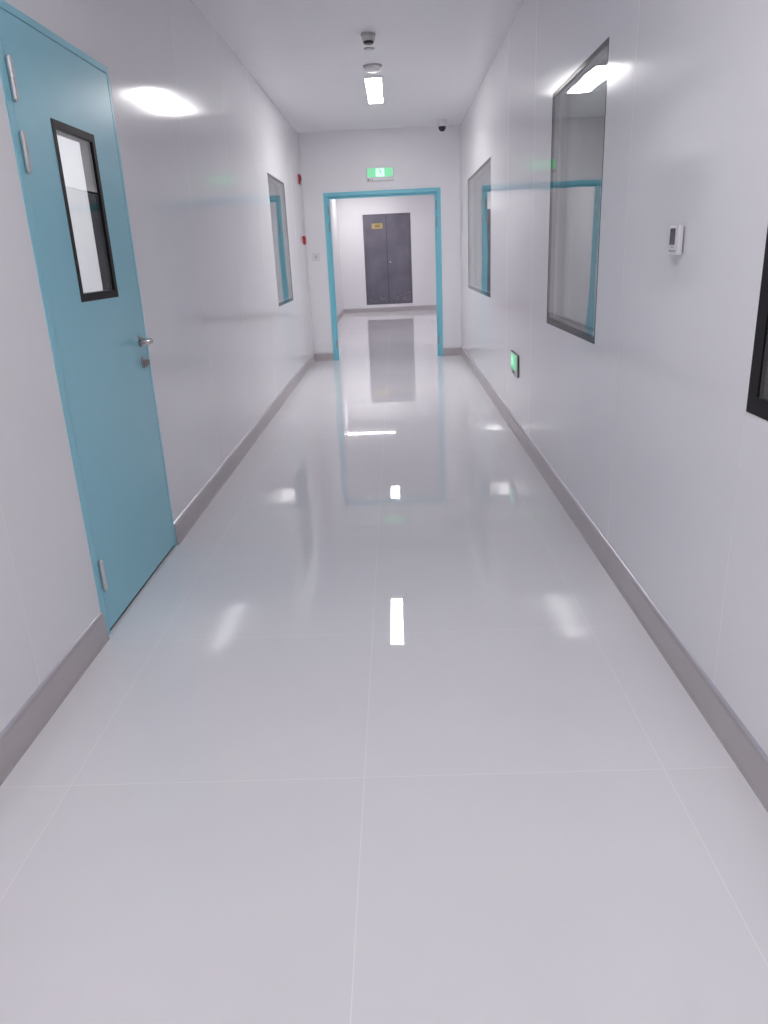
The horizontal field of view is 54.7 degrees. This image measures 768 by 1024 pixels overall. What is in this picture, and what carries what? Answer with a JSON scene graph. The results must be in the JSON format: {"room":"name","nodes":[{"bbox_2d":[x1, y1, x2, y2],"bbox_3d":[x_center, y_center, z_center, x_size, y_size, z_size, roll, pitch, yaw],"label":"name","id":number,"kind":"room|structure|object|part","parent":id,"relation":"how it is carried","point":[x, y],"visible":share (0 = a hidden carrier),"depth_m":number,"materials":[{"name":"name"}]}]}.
{"room":"cleanroom facility corridor","nodes":[
{"label":"cleanroom facility corridor","id":0,"kind":"room"},
{"bbox_2d":[57,135,102,292],"bbox_3d":[-3.148,-1.929,5.756,1.950,2.805,0.060,-2,19,2],"label":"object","id":1,"kind":"structure","parent":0,"point":[70,152],"depth_m":5.60,"materials":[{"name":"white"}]},
{"bbox_2d":[0,0,312,732],"bbox_3d":[-1.139,-0.885,2.470,0.050,2.805,15.218,-2,19,2],"label":"wall","id":2,"kind":"structure","parent":0,"point":[200,139],"depth_m":3.70,"materials":[{"name":"white paint"}]},
{"bbox_2d":[0,0,176,635],"bbox_3d":[-1.089,-0.670,2.925,0.129,2.098,0.968,-2,19,2],"label":"door","id":3,"kind":"structure","parent":2,"relation":"in","point":[99,341],"depth_m":2.83,"materials":[{"name":"teal metal"}]},
{"bbox_3d":[-1.135,-1.108,2.782,0.050,0.601,0.382,-2,19,2],"label":"vision panel frame","id":4,"kind":"part","parent":3,"relation":"part of","materials":[{"name":"black metal"}]},
{"bbox_3d":[-1.079,-0.758,3.292,0.010,0.052,0.052,-2,19,2],"label":"handle","id":5,"kind":"part","parent":3,"relation":"part of","materials":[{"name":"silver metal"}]},
{"bbox_3d":[-1.049,-0.740,3.235,0.059,0.025,0.144,-2,19,2],"label":"lever","id":6,"kind":"part","parent":3,"relation":"part of","materials":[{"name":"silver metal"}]},
{"bbox_2d":[0,353,314,785],"bbox_3d":[-1.047,0.384,2.909,0.016,0.115,15.218,-2,19,2],"label":"baseboard","id":7,"kind":"structure","parent":2,"relation":"attached to","point":[18,735],"depth_m":2.56,"materials":[{"name":"grey metal"}]},
{"bbox_2d":[267,173,292,305],"bbox_3d":[-1.073,-2.759,7.593,0.050,1.202,1.115,-2,19,2],"label":"window","id":8,"kind":"structure","parent":2,"relation":"in","point":[272,178],"depth_m":8.05,"materials":[{"name":"black metal"}]},
{"bbox_2d":[268,179,288,300],"bbox_3d":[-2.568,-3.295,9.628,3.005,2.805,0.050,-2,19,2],"label":"window pane","id":9,"kind":"structure","parent":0,"point":[274,189],"depth_m":9.52,"materials":[{"name":"clear glass"}]},
{"bbox_2d":[330,199,342,314],"bbox_3d":[-1.140,-4.813,13.823,0.050,2.805,8.707,-2,19,2],"label":"wall","id":10,"kind":"structure","parent":0,"point":[333,202],"depth_m":16.81,"materials":[{"name":"white paint"}]},
{"bbox_2d":[337,309,343,321],"bbox_3d":[-1.048,-3.544,14.262,0.016,0.115,8.707,-2,19,2],"label":"baseboard","id":11,"kind":"structure","parent":10,"relation":"attached to","point":[341,313],"depth_m":17.14,"materials":[{"name":"grey metal"}]},
{"bbox_2d":[298,125,460,356],"bbox_3d":[0.128,-3.428,9.652,8.600,2.805,0.050,-2,19,2],"label":"wall","id":12,"kind":"structure","parent":0,"point":[424,156],"depth_m":9.36,"materials":[{"name":"white paint"}]},
{"bbox_2d":[297,133,313,352],"bbox_3d":[-1.011,-3.428,9.632,0.016,2.693,0.016,-2,19,2],"label":"trim","id":13,"kind":"structure","parent":12,"relation":"attached to","point":[297,133],"depth_m":9.63,"materials":[{"name":"white"}]},
{"bbox_2d":[312,253,319,260],"bbox_3d":[-0.886,-3.323,9.669,0.094,0.094,0.012,-2,19,2],"label":"light switch","id":14,"kind":"object","parent":12,"relation":"attached to","point":[315,256],"visible":1,"depth_m":9.67,"materials":[{"name":"white plastic"}]},
{"bbox_2d":[366,167,393,181],"bbox_3d":[-0.050,-4.248,9.327,0.344,0.155,0.031,-2,19,2],"label":"exit sign","id":15,"kind":"object","parent":12,"relation":"attached to","point":[377,173],"visible":1,"depth_m":9.31,"materials":[{"name":"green plastic"}]},
{"bbox_3d":[-0.051,-4.262,9.310,0.320,0.102,0.004,-2,19,2],"label":"lit panel","id":16,"kind":"part","parent":15,"relation":"part of","materials":[{"name":"green plastic"}]},
{"bbox_2d":[323,187,442,360],"bbox_3d":[0.015,-3.092,9.770,1.488,2.104,0.078,-2,19,2],"label":"door frame","id":17,"kind":"structure","parent":12,"relation":"in","point":[419,191],"depth_m":9.61,"materials":[{"name":"teal paint"}]},
{"bbox_2d":[314,347,461,361],"bbox_3d":[0.051,-2.143,10.063,2.021,0.115,0.016,-2,19,2],"label":"baseboard","id":18,"kind":"structure","parent":12,"relation":"attached to","point":[447,351],"depth_m":10.07,"materials":[{"name":"grey metal"}]},
{"bbox_2d":[0,310,767,1023],"bbox_3d":[0.150,-0.981,7.054,8.800,0.120,24.575,-2,19,2],"label":"floor","id":19,"kind":"structure","parent":0,"point":[383,737],"depth_m":2.00,"materials":[{"name":"ceramic"}]},
{"bbox_2d":[337,194,435,308],"bbox_3d":[1.189,-6.343,17.933,4.600,2.805,0.120,-2,19,2],"label":"wall","id":20,"kind":"structure","parent":0,"point":[421,208],"depth_m":17.85,"materials":[{"name":"white paint"}]},
{"bbox_2d":[362,213,412,304],"bbox_3d":[0.098,-6.120,17.993,1.135,2.070,0.140,-2,19,2],"label":"door","id":21,"kind":"structure","parent":20,"relation":"in","point":[387,237],"depth_m":17.95,"materials":[{"name":"grey paint"},{"name":"steel"}]},
{"bbox_2d":[344,305,436,313],"bbox_3d":[1.247,-5.051,18.308,4.500,0.115,0.016,-2,19,2],"label":"baseboard","id":22,"kind":"structure","parent":20,"relation":"attached to","point":[422,307],"depth_m":18.33,"materials":[{"name":"grey metal"}]},
{"bbox_2d":[192,0,607,132],"bbox_3d":[0.022,-3.733,6.102,8.800,0.100,24.575,-2,19,2],"label":"ceiling","id":23,"kind":"structure","parent":0,"point":[308,57],"depth_m":5.80,"materials":[{"name":"white paint"}]},
{"bbox_2d":[361,32,375,44],"bbox_3d":[-0.111,-3.344,5.246,0.104,0.065,0.104,-2,19,2],"label":"smoke detector","id":24,"kind":"object","parent":23,"relation":"attached to","point":[368,38],"visible":1,"depth_m":5.21,"materials":[{"name":"grey plastic"}]},
{"bbox_2d":[364,47,374,51],"bbox_3d":[-0.112,-3.494,5.607,0.084,0.016,0.084,-2,19,2],"label":"sprinkler cover","id":25,"kind":"object","parent":23,"relation":"attached to","point":[367,49],"visible":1,"depth_m":5.58,"materials":[{"name":"grey plastic"}]},
{"bbox_2d":[363,63,381,72],"bbox_3d":[-0.094,-3.657,6.122,0.160,0.046,0.160,-2,19,2],"label":"sensor","id":26,"kind":"object","parent":23,"relation":"attached to","point":[371,67],"visible":1,"depth_m":6.08,"materials":[{"name":"grey plastic"}]},
{"bbox_2d":[364,76,382,102],"bbox_3d":[-0.089,-3.989,7.028,0.152,0.012,1.132,-2,19,2],"label":"recessed light","id":27,"kind":"object","parent":23,"relation":"in","point":[374,89],"visible":1,"depth_m":6.93,"materials":[{"name":"white"}]},
{"bbox_2d":[437,119,446,131],"bbox_3d":[0.688,-4.571,8.779,0.128,0.125,0.128,-2,19,2],"label":"security camera","id":28,"kind":"object","parent":23,"relation":"attached to","point":[441,123],"visible":1,"depth_m":8.73,"materials":[{"name":"white plastic"}]},
{"bbox_2d":[556,116,604,331],"bbox_3d":[2.687,-3.490,9.490,3.274,2.805,0.050,-2,19,2],"label":"wall","id":29,"kind":"structure","parent":0,"point":[582,138],"depth_m":9.39,"materials":[{"name":"grey"}]},
{"bbox_2d":[460,0,767,755],"bbox_3d":[0.930,-0.961,2.416,0.050,2.805,15.218,-2,19,2],"label":"wall","id":30,"kind":"structure","parent":0,"point":[647,425],"depth_m":2.50,"materials":[{"name":"white paint"}]},
{"bbox_2d":[459,125,461,346],"bbox_3d":[0.992,-3.502,9.579,0.016,2.693,0.016,-2,19,2],"label":"trim","id":31,"kind":"structure","parent":30,"relation":"attached to","point":[459,125],"depth_m":9.55,"materials":[{"name":"white"}]},
{"bbox_2d":[468,157,490,296],"bbox_3d":[0.997,-2.899,7.690,0.050,1.187,2.160,-2,19,2],"label":"window","id":32,"kind":"structure","parent":30,"relation":"in","point":[479,183],"depth_m":7.48,"materials":[{"name":"black"}]},
{"bbox_2d":[511,350,518,377],"bbox_3d":[0.975,-1.107,5.545,0.013,0.164,0.323,-2,19,2],"label":"sign","id":33,"kind":"object","parent":30,"relation":"attached to","point":[514,357],"visible":1,"depth_m":5.49,"materials":[{"name":"green plastic"}]},
{"bbox_3d":[0.971,-1.126,5.558,0.002,0.111,0.264,-2,19,2],"label":"lit panel","id":34,"kind":"part","parent":33,"relation":"part of","materials":[{"name":"green plastic"}]},
{"bbox_2d":[547,37,608,343],"bbox_3d":[0.942,-1.487,3.625,0.050,1.187,1.099,-2,19,2],"label":"window","id":35,"kind":"structure","parent":30,"relation":"in","point":[602,51],"depth_m":4.01,"materials":[{"name":"glass"},{"name":"grey aluminium"}]},
{"bbox_2d":[461,347,767,811],"bbox_3d":[0.956,0.310,2.856,0.016,0.115,15.218,-2,19,2],"label":"baseboard","id":36,"kind":"structure","parent":30,"relation":"attached to","point":[741,746],"depth_m":2.52,"materials":[{"name":"grey metal"}]},
{"bbox_2d":[668,224,684,254],"bbox_3d":[0.894,-0.832,2.268,0.023,0.086,0.082,-2,19,2],"label":"thermostat","id":37,"kind":"object","parent":30,"relation":"attached to","point":[676,232],"visible":1,"depth_m":2.25,"materials":[{"name":"grey plastic"}]},
{"bbox_3d":[0.902,-0.832,2.268,0.008,0.074,0.062,-2,19,2],"label":"plate","id":38,"kind":"part","parent":37,"relation":"part of","materials":[{"name":"grey plastic"}]},
{"bbox_2d":[746,227,767,420],"bbox_3d":[0.908,-0.635,1.163,0.052,1.185,1.098,-2,19,2],"label":"window","id":39,"kind":"structure","parent":30,"relation":"in","point":[757,400],"depth_m":1.79,"materials":[{"name":"black"}]}
]}

